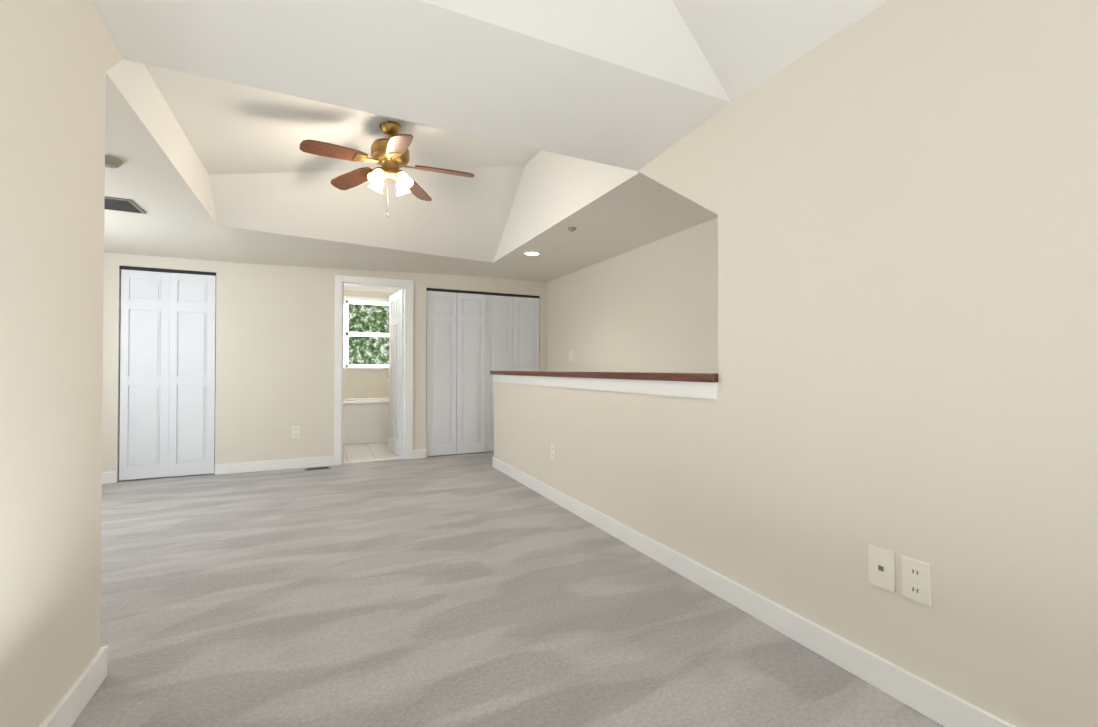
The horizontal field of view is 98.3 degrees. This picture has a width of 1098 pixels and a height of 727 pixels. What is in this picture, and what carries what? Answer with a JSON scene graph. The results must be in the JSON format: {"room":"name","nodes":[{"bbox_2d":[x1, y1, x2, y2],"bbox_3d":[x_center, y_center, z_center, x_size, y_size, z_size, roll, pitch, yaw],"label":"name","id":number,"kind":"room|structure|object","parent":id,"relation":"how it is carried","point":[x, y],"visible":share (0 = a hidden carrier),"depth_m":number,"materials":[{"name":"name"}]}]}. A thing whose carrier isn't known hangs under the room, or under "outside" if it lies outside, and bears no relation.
{"room":"empty bedroom","nodes":[
{"label":"empty bedroom","id":0,"kind":"room"},
{"bbox_2d":[0,0,122,726],"bbox_3d":[-0.843,-0.478,0.040,0.120,3.100,3.849,0,-1,-26],"label":"wall","id":1,"kind":"structure","parent":0,"point":[59,59],"depth_m":1.33,"materials":[{"name":"beige paint"}]},
{"bbox_2d":[39,646,107,726],"bbox_3d":[-0.761,1.019,-0.018,0.040,0.105,3.701,0,-1,-26],"label":"baseboard","id":2,"kind":"structure","parent":1,"relation":"attached to","point":[73,702],"depth_m":1.47,"materials":[{"name":"white wood"}]},
{"bbox_2d":[121,451,493,480],"bbox_3d":[-2.540,1.180,5.607,5.225,0.100,0.640,0,-1,-26],"label":"floor","id":3,"kind":"structure","parent":0,"point":[214,473],"depth_m":4.75,"materials":[{"name":"grey carpet"}]},
{"bbox_2d":[102,252,547,481],"bbox_3d":[-2.402,-0.098,5.331,5.225,2.450,0.120,0,-1,-26],"label":"wall","id":4,"kind":"structure","parent":0,"point":[275,344],"depth_m":5.03,"materials":[{"name":"beige paint"}]},
{"bbox_2d":[102,471,116,483],"bbox_3d":[-4.377,1.064,4.299,0.720,0.105,0.016,0,-1,-26],"label":"baseboard","id":5,"kind":"structure","parent":4,"relation":"attached to","point":[107,477],"depth_m":4.43,"materials":[{"name":"white wood"}]},
{"bbox_2d":[119,269,215,480],"bbox_3d":[-3.732,0.108,4.675,0.748,2.000,0.061,0,-1,-26],"label":"closet door","id":6,"kind":"structure","parent":4,"relation":"in","point":[167,368],"depth_m":4.66,"materials":[{"name":"white wood"}]},
{"bbox_2d":[215,456,333,474],"bbox_3d":[-2.872,1.071,5.019,1.095,0.105,0.016,0,-1,-26],"label":"baseboard","id":7,"kind":"structure","parent":4,"relation":"attached to","point":[242,467],"depth_m":5.00,"materials":[{"name":"white wood"}]},
{"bbox_2d":[291,426,299,437],"bbox_3d":[-2.720,0.734,5.100,0.080,0.128,0.008,0,-1,-26],"label":"outlet","id":8,"kind":"object","parent":4,"relation":"attached to","point":[295,431],"visible":1,"depth_m":5.10,"materials":[{"name":"white plastic"}]},
{"bbox_2d":[120,266,539,297],"bbox_3d":[-2.104,-0.903,5.460,4.366,0.027,0.040,0,-1,-26],"label":"trim","id":9,"kind":"structure","parent":4,"relation":"attached to","point":[214,274],"depth_m":4.81,"materials":[{"name":"grey"}]},
{"bbox_2d":[343,458,403,463],"bbox_3d":[-2.023,1.123,5.497,0.699,0.010,0.035,0,-1,-26],"label":"trim","id":10,"kind":"structure","parent":4,"relation":"attached to","point":[372,460],"depth_m":5.48,"materials":[{"name":"white wood"}]},
{"bbox_2d":[334,274,412,464],"bbox_3d":[-2.024,0.071,5.510,0.849,2.115,0.156,0,-1,-26],"label":"door frame","id":11,"kind":"structure","parent":4,"relation":"attached to","point":[341,281],"depth_m":5.45,"materials":[{"name":"white wood"}]},
{"bbox_2d":[387,289,403,456],"bbox_3d":[-1.920,0.116,5.972,0.161,2.010,0.667,0,-1,-26],"label":"bathroom door","id":12,"kind":"structure","parent":4,"relation":"in","point":[396,329],"depth_m":5.93,"materials":[{"name":"white wood"}]},
{"bbox_2d":[426,291,538,455],"bbox_3d":[-0.815,0.122,6.071,1.490,2.000,0.061,0,-1,-26],"label":"closet door","id":13,"kind":"structure","parent":4,"relation":"in","point":[473,341],"depth_m":5.96,"materials":[{"name":"white wood"}]},
{"bbox_2d":[343,290,393,397],"bbox_3d":[-3.152,-0.001,7.506,1.650,2.300,0.120,0,-1,-26],"label":"wall","id":14,"kind":"structure","parent":0,"point":[366,383],"depth_m":7.56,"materials":[{"name":"beige paint"}]},
{"bbox_2d":[344,296,388,370],"bbox_3d":[-2.853,-0.465,7.615,0.900,1.170,0.130,0,-1,-26],"label":"window","id":15,"kind":"structure","parent":14,"relation":"in","point":[372,301],"depth_m":7.53,"materials":[{"name":"white wood"}]},
{"bbox_2d":[344,285,401,292],"bbox_3d":[-2.685,-1.211,6.541,1.890,0.100,2.286,0,-1,-26],"label":"ceiling","id":16,"kind":"structure","parent":0,"point":[370,289],"depth_m":7.39,"materials":[{"name":"white paint"}]},
{"bbox_2d":[343,442,430,461],"bbox_3d":[-2.646,1.186,6.435,1.650,0.104,2.226,0,-1,-26],"label":"floor","id":17,"kind":"structure","parent":0,"point":[364,452],"depth_m":6.03,"materials":[{"name":"beige tile"}]},
{"bbox_2d":[343,397,388,444],"bbox_3d":[-2.933,0.836,7.039,1.630,0.608,0.875,0,-1,-26],"label":"bathtub","id":18,"kind":"object","parent":17,"relation":"on","point":[365,420],"visible":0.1,"depth_m":6.74,"materials":[{"name":"white ceramic"}]},
{"bbox_2d":[104,59,717,281],"bbox_3d":[-1.208,-1.430,2.849,5.225,0.848,5.414,0,-1,-26],"label":"ceiling","id":19,"kind":"structure","parent":0,"point":[237,156],"depth_m":3.62,"materials":[{"name":"white paint"}]},
{"bbox_2d":[105,155,122,167],"bbox_3d":[-2.182,-0.996,2.349,0.110,0.030,0.110,0,-1,-26],"label":"smoke detector","id":20,"kind":"object","parent":19,"relation":"attached to","point":[112,162],"visible":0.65,"depth_m":2.34,"materials":[{"name":"beige plastic"}]},
{"bbox_2d":[104,196,145,213],"bbox_3d":[-2.730,-1.000,2.984,0.240,0.010,0.280,0,-1,-26],"label":"ceiling vent","id":21,"kind":"object","parent":19,"relation":"in","point":[120,204],"visible":0.61,"depth_m":2.99,"materials":[{"name":"silver metal"}]},
{"bbox_2d":[299,121,473,217],"bbox_3d":[-0.997,-1.222,3.004,1.024,0.600,0.981,0,-1,-26],"label":"ceiling fan","id":22,"kind":"object","parent":19,"relation":"hanging from","point":[390,154],"visible":1,"depth_m":2.99,"materials":[{"name":"brown wood"}]},
{"bbox_2d":[523,251,540,255],"bbox_3d":[-0.173,-1.110,4.802,0.190,0.008,0.190,0,-1,-26],"label":"recessed light","id":23,"kind":"object","parent":19,"relation":"in","point":[531,253],"visible":0.96,"depth_m":4.80,"materials":[{"name":"white"}]},
{"bbox_2d":[568,227,575,231],"bbox_3d":[0.192,-1.110,3.932,0.070,0.025,0.068,0,-1,-26],"label":"smoke detector","id":24,"kind":"object","parent":19,"relation":"attached to","point":[571,229],"visible":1,"depth_m":3.91,"materials":[{"name":"plastic"}]},
{"bbox_2d":[90,0,887,170],"bbox_3d":[0.286,-1.410,0.590,2.382,0.477,3.849,0,-1,-26],"label":"ceiling","id":25,"kind":"structure","parent":0,"point":[636,85],"depth_m":1.87,"materials":[{"name":"white paint"}]},
{"bbox_2d":[72,452,942,726],"bbox_3d":[-0.768,1.141,1.902,5.625,0.100,7.574,0,-1,-26],"label":"floor carpet","id":26,"kind":"object","parent":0,"point":[469,590],"visible":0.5,"depth_m":2.02,"materials":[{"name":"grey carpet"}]},
{"bbox_2d":[304,467,330,470],"bbox_3d":[-2.465,1.120,5.061,0.250,0.008,0.110,0,-1,-26],"label":"air vent register","id":27,"kind":"object","parent":26,"relation":"on","point":[317,468],"visible":0.93,"depth_m":5.05,"materials":[{"name":"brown metal"}]},
{"bbox_2d":[548,172,717,372],"bbox_3d":[1.177,-0.387,4.046,0.120,3.200,5.534,0,-1,-26],"label":"wall","id":28,"kind":"structure","parent":0,"point":[651,307],"depth_m":4.48,"materials":[{"name":"beige paint"}]},
{"bbox_2d":[569,350,572,360],"bbox_3d":[0.262,-0.097,5.799,0.014,0.128,0.080,0,-1,-26],"label":"light switch","id":29,"kind":"object","parent":28,"relation":"attached to","point":[570,355],"visible":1,"depth_m":5.79,"materials":[{"name":"white plastic"}]},
{"bbox_2d":[494,0,1097,726],"bbox_3d":[0.849,-0.455,2.302,0.120,3.100,6.470,0,-1,-26],"label":"wall","id":30,"kind":"structure","parent":0,"point":[898,198],"depth_m":1.54,"materials":[{"name":"beige paint"}]},
{"bbox_2d":[551,443,555,460],"bbox_3d":[0.033,0.716,3.845,0.008,0.128,0.080,0,-1,-26],"label":"outlet","id":31,"kind":"object","parent":30,"relation":"attached to","point":[553,451],"visible":1,"depth_m":3.83,"materials":[{"name":"white plastic"}]},
{"bbox_2d":[490,371,717,381],"bbox_3d":[0.147,0.084,3.762,0.190,0.042,3.290,0,-1,-26],"label":"wall cap","id":32,"kind":"object","parent":30,"relation":"on","point":[693,377],"visible":0.79,"depth_m":2.87,"materials":[{"name":"brown wood"}]},
{"bbox_2d":[492,375,717,398],"bbox_3d":[0.152,0.145,3.752,0.148,0.080,3.269,0,-1,-26],"label":"trim","id":33,"kind":"structure","parent":30,"relation":"attached to","point":[707,390],"depth_m":2.91,"materials":[{"name":"white"}]},
{"bbox_2d":[492,457,1015,726],"bbox_3d":[0.794,1.043,2.269,0.040,0.105,6.486,0,-1,-26],"label":"baseboard","id":34,"kind":"structure","parent":30,"relation":"attached to","point":[935,703],"depth_m":1.84,"materials":[{"name":"white wood"}]},
{"bbox_2d":[868,545,894,591],"bbox_3d":[1.112,0.685,1.590,0.008,0.128,0.080,0,-1,-26],"label":"wall jack","id":35,"kind":"object","parent":30,"relation":"attached to","point":[881,568],"visible":1,"depth_m":1.59,"materials":[{"name":"white plastic"}]},
{"bbox_2d":[902,556,931,606],"bbox_3d":[1.157,0.685,1.497,0.008,0.128,0.080,0,-1,-26],"label":"outlet","id":36,"kind":"object","parent":30,"relation":"attached to","point":[916,580],"visible":1,"depth_m":1.49,"materials":[{"name":"white plastic"}]},
{"label":"outside","id":37,"kind":"structure","parent":0,"visible":0},
{"bbox_2d":[348,304,388,364],"bbox_3d":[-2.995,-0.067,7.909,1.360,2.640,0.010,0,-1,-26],"label":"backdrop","id":38,"kind":"structure","parent":37,"point":[368,319],"depth_m":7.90,"materials":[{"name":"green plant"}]}
]}

